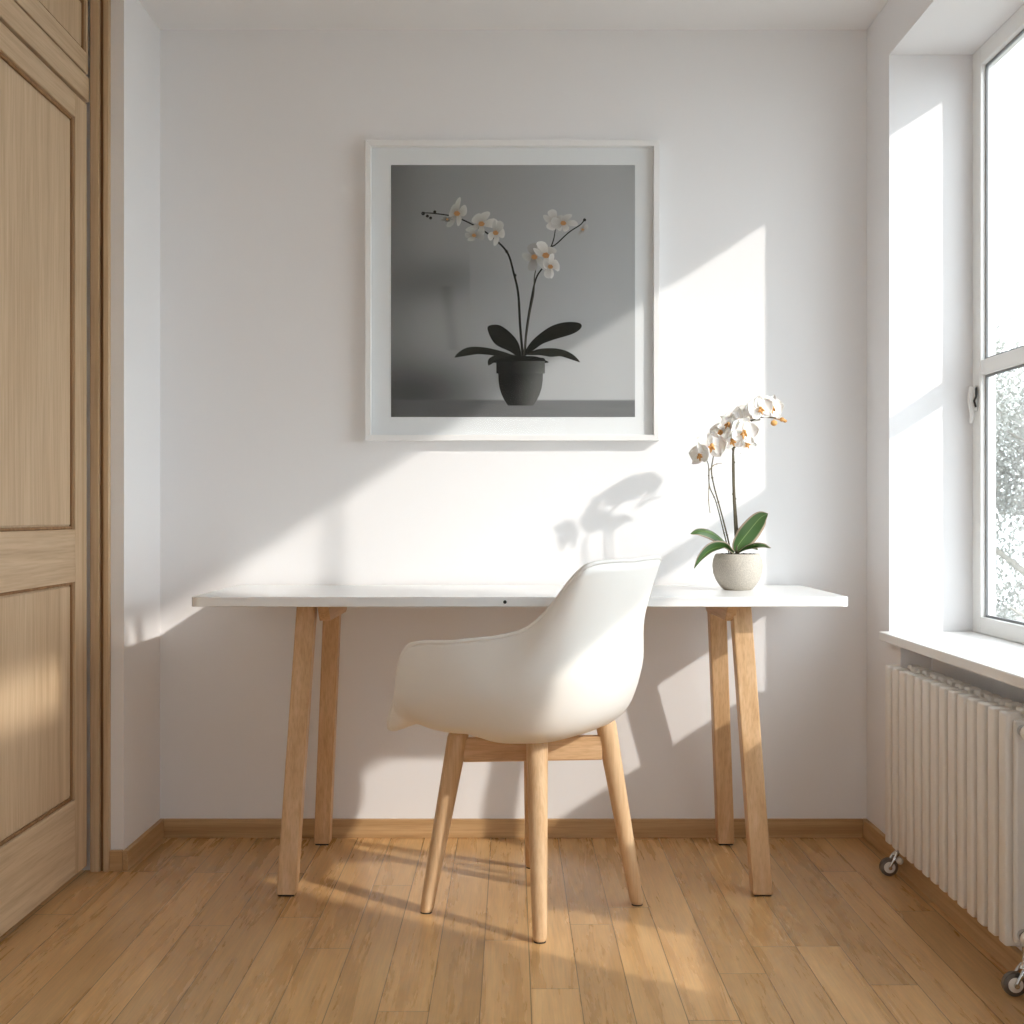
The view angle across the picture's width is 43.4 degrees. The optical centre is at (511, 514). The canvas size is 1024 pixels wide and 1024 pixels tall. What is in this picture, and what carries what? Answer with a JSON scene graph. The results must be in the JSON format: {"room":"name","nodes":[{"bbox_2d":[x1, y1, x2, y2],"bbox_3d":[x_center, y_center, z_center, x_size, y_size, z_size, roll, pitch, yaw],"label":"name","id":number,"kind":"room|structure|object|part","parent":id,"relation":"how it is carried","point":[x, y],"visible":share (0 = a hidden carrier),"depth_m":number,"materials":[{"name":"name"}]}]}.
{"room":"home office","nodes":[
{"label":"home office","id":0,"kind":"room"},
{"bbox_2d":[82,0,159,869],"bbox_3d":[-1.269,-0.240,0.800,0.462,2.381,6.000,0,0,0],"label":"wall","id":1,"kind":"structure","parent":0,"point":[135,37],"depth_m":3.54,"materials":[{"name":"white paint"}]},
{"bbox_2d":[0,22,86,936],"bbox_3d":[-1.145,-0.079,2.869,0.040,2.014,1.078,0,0,0],"label":"door","id":2,"kind":"structure","parent":1,"relation":"in","point":[43,122],"depth_m":3.10,"materials":[{"name":"brown wood"}]},
{"bbox_3d":[-1.137,-0.494,2.869,0.004,1.038,0.876,0,0,0],"label":"panel","id":3,"kind":"part","parent":2,"relation":"part of","materials":[{"name":"brown wood"}]},
{"bbox_3d":[-1.137,0.453,2.869,0.004,0.538,0.876,0,0,0],"label":"panel","id":4,"kind":"part","parent":2,"relation":"part of","materials":[{"name":"brown wood"}]},
{"bbox_3d":[-1.132,-1.056,2.869,0.014,0.061,0.899,0,0,0],"label":"rail","id":5,"kind":"part","parent":2,"relation":"part of","materials":[{"name":"brown wood"}]},
{"bbox_3d":[-1.132,0.104,2.869,0.014,0.135,0.899,0,0,0],"label":"rail","id":6,"kind":"part","parent":2,"relation":"part of","materials":[{"name":"brown wood"}]},
{"bbox_3d":[-1.132,0.831,2.869,0.014,0.194,0.899,0,0,0],"label":"rail","id":7,"kind":"part","parent":2,"relation":"part of","materials":[{"name":"brown wood"}]},
{"bbox_2d":[0,0,88,101],"bbox_3d":[-1.141,-1.128,2.877,0.037,0.064,1.094,0,0,0],"label":"trim","id":8,"kind":"structure","parent":1,"relation":"attached to","point":[12,16],"depth_m":3.09,"materials":[{"name":"brown wood"}]},
{"bbox_2d":[13,0,87,74],"bbox_3d":[-1.145,-1.294,2.874,0.040,0.251,1.088,0,0,0],"label":"door","id":9,"kind":"structure","parent":1,"relation":"in","point":[65,22],"depth_m":3.27,"materials":[{"name":"brown wood"}]},
{"bbox_3d":[-1.137,-1.292,2.874,0.004,0.115,1.040,0,0,0],"label":"panel","id":10,"kind":"part","parent":9,"relation":"part of","materials":[{"name":"brown wood"}]},
{"bbox_2d":[90,0,110,871],"bbox_3d":[-1.098,-0.240,3.435,0.050,2.381,0.022,0,0,0],"label":"trim","id":11,"kind":"structure","parent":1,"relation":"attached to","point":[100,10],"depth_m":3.43,"materials":[{"name":"brown wood"}]},
{"bbox_2d":[110,850,122,870],"bbox_3d":[-1.056,0.922,3.439,0.034,0.055,0.014,0,0,0],"label":"baseboard","id":12,"kind":"object","parent":1,"relation":"attached to","point":[116,856],"visible":1,"depth_m":3.43,"materials":[{"name":"brown wood"}]},
{"bbox_2d":[123,819,163,870],"bbox_3d":[-1.031,0.922,3.616,0.014,0.055,0.368,0,0,0],"label":"baseboard","id":13,"kind":"structure","parent":1,"relation":"attached to","point":[143,844],"depth_m":3.58,"materials":[{"name":"brown wood"}]},
{"bbox_2d":[0,838,1023,1023],"bbox_3d":[0.000,1.010,0.800,3.000,0.120,6.400,0,0,0],"label":"floor","id":14,"kind":"structure","parent":0,"point":[198,930],"depth_m":2.86,"materials":[{"name":"brown wood"}]},
{"bbox_2d":[192,585,847,895],"bbox_3d":[0.020,0.578,3.494,1.658,0.744,0.581,0,0,0],"label":"desk","id":15,"kind":"object","parent":14,"relation":"on","point":[722,606],"visible":1,"depth_m":3.31,"materials":[{"name":"white laminate"}]},
{"bbox_3d":[-0.548,0.589,3.293,0.056,0.715,0.190,0,0,12],"label":"leg","id":16,"kind":"part","parent":15,"relation":"part of","materials":[{"name":"brown wood"}]},
{"bbox_3d":[-0.525,0.589,3.672,0.057,0.715,0.165,0,0,-23],"label":"leg","id":17,"kind":"part","parent":15,"relation":"part of","materials":[{"name":"brown wood"}]},
{"bbox_3d":[0.596,0.589,3.672,0.059,0.715,0.164,0,0,22],"label":"leg","id":18,"kind":"part","parent":15,"relation":"part of","materials":[{"name":"brown wood"}]},
{"bbox_2d":[689,394,786,590],"bbox_3d":[0.622,-0.064,3.550,0.271,0.540,0.141,0,0,0],"label":"potted orchid","id":19,"kind":"object","parent":15,"relation":"on","point":[739,571],"visible":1,"depth_m":3.53,"materials":[{"name":"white plant"}]},
{"bbox_3d":[0.513,-0.171,3.529,0.017,0.064,0.073,0,0,-41],"label":"flower","id":20,"kind":"part","parent":19,"relation":"part of","materials":[{"name":"white plant"}]},
{"bbox_3d":[0.543,-0.068,3.550,0.007,0.124,0.004,0,0,0],"label":"dry stem","id":21,"kind":"part","parent":19,"relation":"part of","materials":[{"name":"plant"}]},
{"bbox_3d":[0.545,-0.194,3.516,0.088,0.075,0.019,0,0,12],"label":"flower","id":22,"kind":"part","parent":19,"relation":"part of","materials":[{"name":"white plant"}]},
{"bbox_3d":[0.568,-0.025,3.555,0.068,0.260,0.016,0,0,0],"label":"stem","id":23,"kind":"part","parent":19,"relation":"part of","materials":[{"name":"green plant"}]},
{"bbox_3d":[0.577,-0.033,3.550,0.058,0.276,0.006,0,0,0],"label":"stem","id":24,"kind":"part","parent":19,"relation":"part of","materials":[{"name":"green plant"}]},
{"bbox_3d":[0.576,-0.233,3.551,0.025,0.070,0.083,0,0,-43],"label":"flower","id":25,"kind":"part","parent":19,"relation":"part of","materials":[{"name":"white plant"}]},
{"bbox_3d":[0.596,-0.253,3.530,0.070,0.056,0.029,0,0,38],"label":"flower","id":26,"kind":"part","parent":19,"relation":"part of","materials":[{"name":"white plant"}]},
{"bbox_3d":[0.600,-0.207,3.524,0.071,0.064,0.029,0,0,10],"label":"flower","id":27,"kind":"part","parent":19,"relation":"part of","materials":[{"name":"white plant"}]},
{"bbox_3d":[0.613,-0.050,3.559,0.032,0.316,0.007,0,0,-18],"label":"stem","id":28,"kind":"part","parent":19,"relation":"part of","materials":[{"name":"plant"}]},
{"bbox_3d":[0.622,0.156,3.550,0.138,0.099,0.138,0,0,0],"label":"pot","id":29,"kind":"part","parent":19,"relation":"part of","materials":[{"name":"beige ceramic"}]},
{"bbox_3d":[0.623,-0.269,3.557,0.072,0.068,0.021,0,0,15],"label":"flower","id":30,"kind":"part","parent":19,"relation":"part of","materials":[{"name":"white plant"}]},
{"bbox_3d":[0.636,-0.233,3.516,0.083,0.074,0.021,0,0,-12],"label":"flower","id":31,"kind":"part","parent":19,"relation":"part of","materials":[{"name":"white plant"}]},
{"bbox_3d":[0.647,-0.196,3.547,0.067,0.057,0.024,0,0,-22],"label":"flower","id":32,"kind":"part","parent":19,"relation":"part of","materials":[{"name":"white plant"}]},
{"bbox_3d":[0.661,-0.289,3.566,0.072,0.060,0.029,0,0,0],"label":"flower","id":33,"kind":"part","parent":19,"relation":"part of","materials":[{"name":"white plant"}]},
{"bbox_3d":[0.667,-0.082,3.550,0.122,0.380,0.009,0,0,0],"label":"stem","id":34,"kind":"part","parent":19,"relation":"part of","materials":[{"name":"plant"}]},
{"bbox_3d":[0.680,-0.297,3.537,0.075,0.069,0.017,0,0,-6],"label":"flower","id":35,"kind":"part","parent":19,"relation":"part of","materials":[{"name":"white plant"}]},
{"bbox_3d":[0.718,-0.301,3.558,0.075,0.066,0.019,0,0,-16],"label":"flower","id":36,"kind":"part","parent":19,"relation":"part of","materials":[{"name":"white plant"}]},
{"bbox_3d":[0.610,0.589,3.293,0.058,0.715,0.190,0,0,-13],"label":"leg","id":37,"kind":"part","parent":15,"relation":"part of","materials":[{"name":"brown wood"}]},
{"bbox_2d":[387,556,661,943],"bbox_3d":[0.067,0.524,3.089,0.519,0.853,0.671,0,0,30],"label":"desk chair","id":38,"kind":"object","parent":14,"relation":"on","point":[529,694],"visible":1,"depth_m":2.87,"materials":[{"name":"white plastic"}]},
{"bbox_3d":[-0.162,0.735,3.088,0.118,0.425,0.051,0,0,-19],"label":"leg","id":39,"kind":"part","parent":38,"relation":"part of","materials":[{"name":"brown wood"}]},
{"bbox_3d":[0.054,0.726,3.386,0.051,0.442,0.196,0,0,0],"label":"leg","id":40,"kind":"part","parent":38,"relation":"part of","materials":[{"name":"brown wood"}]},
{"bbox_3d":[0.050,0.565,3.115,0.337,0.057,0.028,0,0,-5],"label":"rail","id":41,"kind":"part","parent":38,"relation":"part of","materials":[{"name":"brown wood"}]},
{"bbox_3d":[0.057,0.724,2.915,0.051,0.448,0.127,0,0,0],"label":"leg","id":42,"kind":"part","parent":38,"relation":"part of","materials":[{"name":"brown wood"}]},
{"bbox_3d":[0.261,0.721,3.131,0.117,0.452,0.052,0,0,0],"label":"leg","id":43,"kind":"part","parent":38,"relation":"part of","materials":[{"name":"brown wood"}]},
{"bbox_2d":[879,665,1023,996],"bbox_3d":[1.019,0.672,2.954,0.102,0.556,0.914,0,0,0],"label":"radiator","id":44,"kind":"object","parent":14,"relation":"on","point":[954,749],"visible":1,"depth_m":2.82,"materials":[{"name":"white metal"}]},
{"bbox_3d":[1.031,0.627,2.552,0.074,0.442,0.014,0,0,0],"label":"plate","id":45,"kind":"part","parent":44,"relation":"part of","materials":[{"name":"white metal"}]},
{"bbox_3d":[1.010,0.830,2.512,0.033,0.033,0.030,0,0,0],"label":"knob","id":46,"kind":"part","parent":44,"relation":"part of","materials":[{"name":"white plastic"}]},
{"bbox_3d":[1.010,0.426,2.512,0.033,0.033,0.030,0,0,0],"label":"knob","id":47,"kind":"part","parent":44,"relation":"part of","materials":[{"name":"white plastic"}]},
{"bbox_2d":[160,30,866,818],"bbox_3d":[-0.090,-0.240,3.900,2.820,2.381,0.200,0,0,0],"label":"wall","id":48,"kind":"structure","parent":0,"point":[270,475],"depth_m":3.80,"materials":[{"name":"white paint"}]},
{"bbox_2d":[365,140,658,440],"bbox_3d":[0.001,-0.657,3.782,0.861,0.878,0.034,0,0,0],"label":"framed picture","id":49,"kind":"object","parent":48,"relation":"attached to","point":[512,286],"visible":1,"depth_m":3.79,"materials":[{"name":"white paint"}]},
{"bbox_2d":[391,165,634,416],"bbox_3d":[0.003,-0.658,3.785,0.717,0.741,0.001,0,0,0],"label":"print","id":50,"kind":"object","parent":49,"relation":"attached to","point":[513,286],"depth_m":3.78,"materials":[{"name":"paper"}]},
{"bbox_2d":[164,819,862,837],"bbox_3d":[0.004,0.922,3.793,2.056,0.055,0.014,0,0,0],"label":"baseboard","id":51,"kind":"structure","parent":48,"relation":"attached to","point":[173,828],"depth_m":3.79,"materials":[{"name":"brown wood"}]},
{"bbox_2d":[139,0,887,29],"bbox_3d":[-0.090,-1.506,0.800,2.820,0.150,6.400,0,0,0],"label":"ceiling","id":52,"kind":"structure","parent":0,"point":[166,14],"depth_m":3.67,"materials":[{"name":"white paint"}]},
{"bbox_2d":[867,0,1023,950],"bbox_3d":[1.183,-0.240,0.800,0.273,2.381,6.000,0,0,0],"label":"wall","id":53,"kind":"structure","parent":0,"point":[920,53],"depth_m":3.58,"materials":[{"name":"white paint"}]},
{"bbox_2d":[863,819,1021,972],"bbox_3d":[1.040,0.922,2.820,0.014,0.055,1.960,0,0,0],"label":"baseboard","id":54,"kind":"structure","parent":53,"relation":"attached to","point":[1009,957],"depth_m":3.04,"materials":[{"name":"brown wood"}]},
{"bbox_2d":[879,4,1023,688],"bbox_3d":[1.184,-0.465,2.987,0.332,1.625,1.175,0,0,0],"label":"window","id":55,"kind":"structure","parent":53,"relation":"in","point":[995,648],"depth_m":3.51,"materials":[{"name":"white paint"}]},
{"bbox_3d":[1.184,0.336,2.987,0.332,0.025,1.175,0,0,0],"label":"sill","id":56,"kind":"part","parent":55,"relation":"part of","materials":[{"name":"white paint"}]},
{"bbox_3d":[1.266,-0.303,3.546,0.023,0.101,0.017,0,0,15],"label":"latch handle","id":57,"kind":"part","parent":55,"relation":"part of","materials":[{"name":"white paint"}]},
{"bbox_3d":[1.273,-0.320,3.545,0.008,0.070,0.028,0,0,0],"label":"latch plate","id":58,"kind":"part","parent":55,"relation":"part of","materials":[{"name":"black metal"}]},
{"label":"outside","id":59,"kind":"structure","parent":0,"visible":0},
{"bbox_2d":[996,608,1023,619],"bbox_3d":[15.000,4.450,15.000,90.000,0.200,90.000,0,0,0],"label":"ground","id":60,"kind":"structure","parent":59,"point":[1007,613],"depth_m":56.88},
{"bbox_2d":[996,316,1023,621],"bbox_3d":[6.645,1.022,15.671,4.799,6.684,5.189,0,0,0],"label":"tree","id":61,"kind":"object","parent":60,"relation":"on","point":[1002,506],"visible":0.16,"depth_m":15.41,"materials":[{"name":"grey plant"}]}
]}

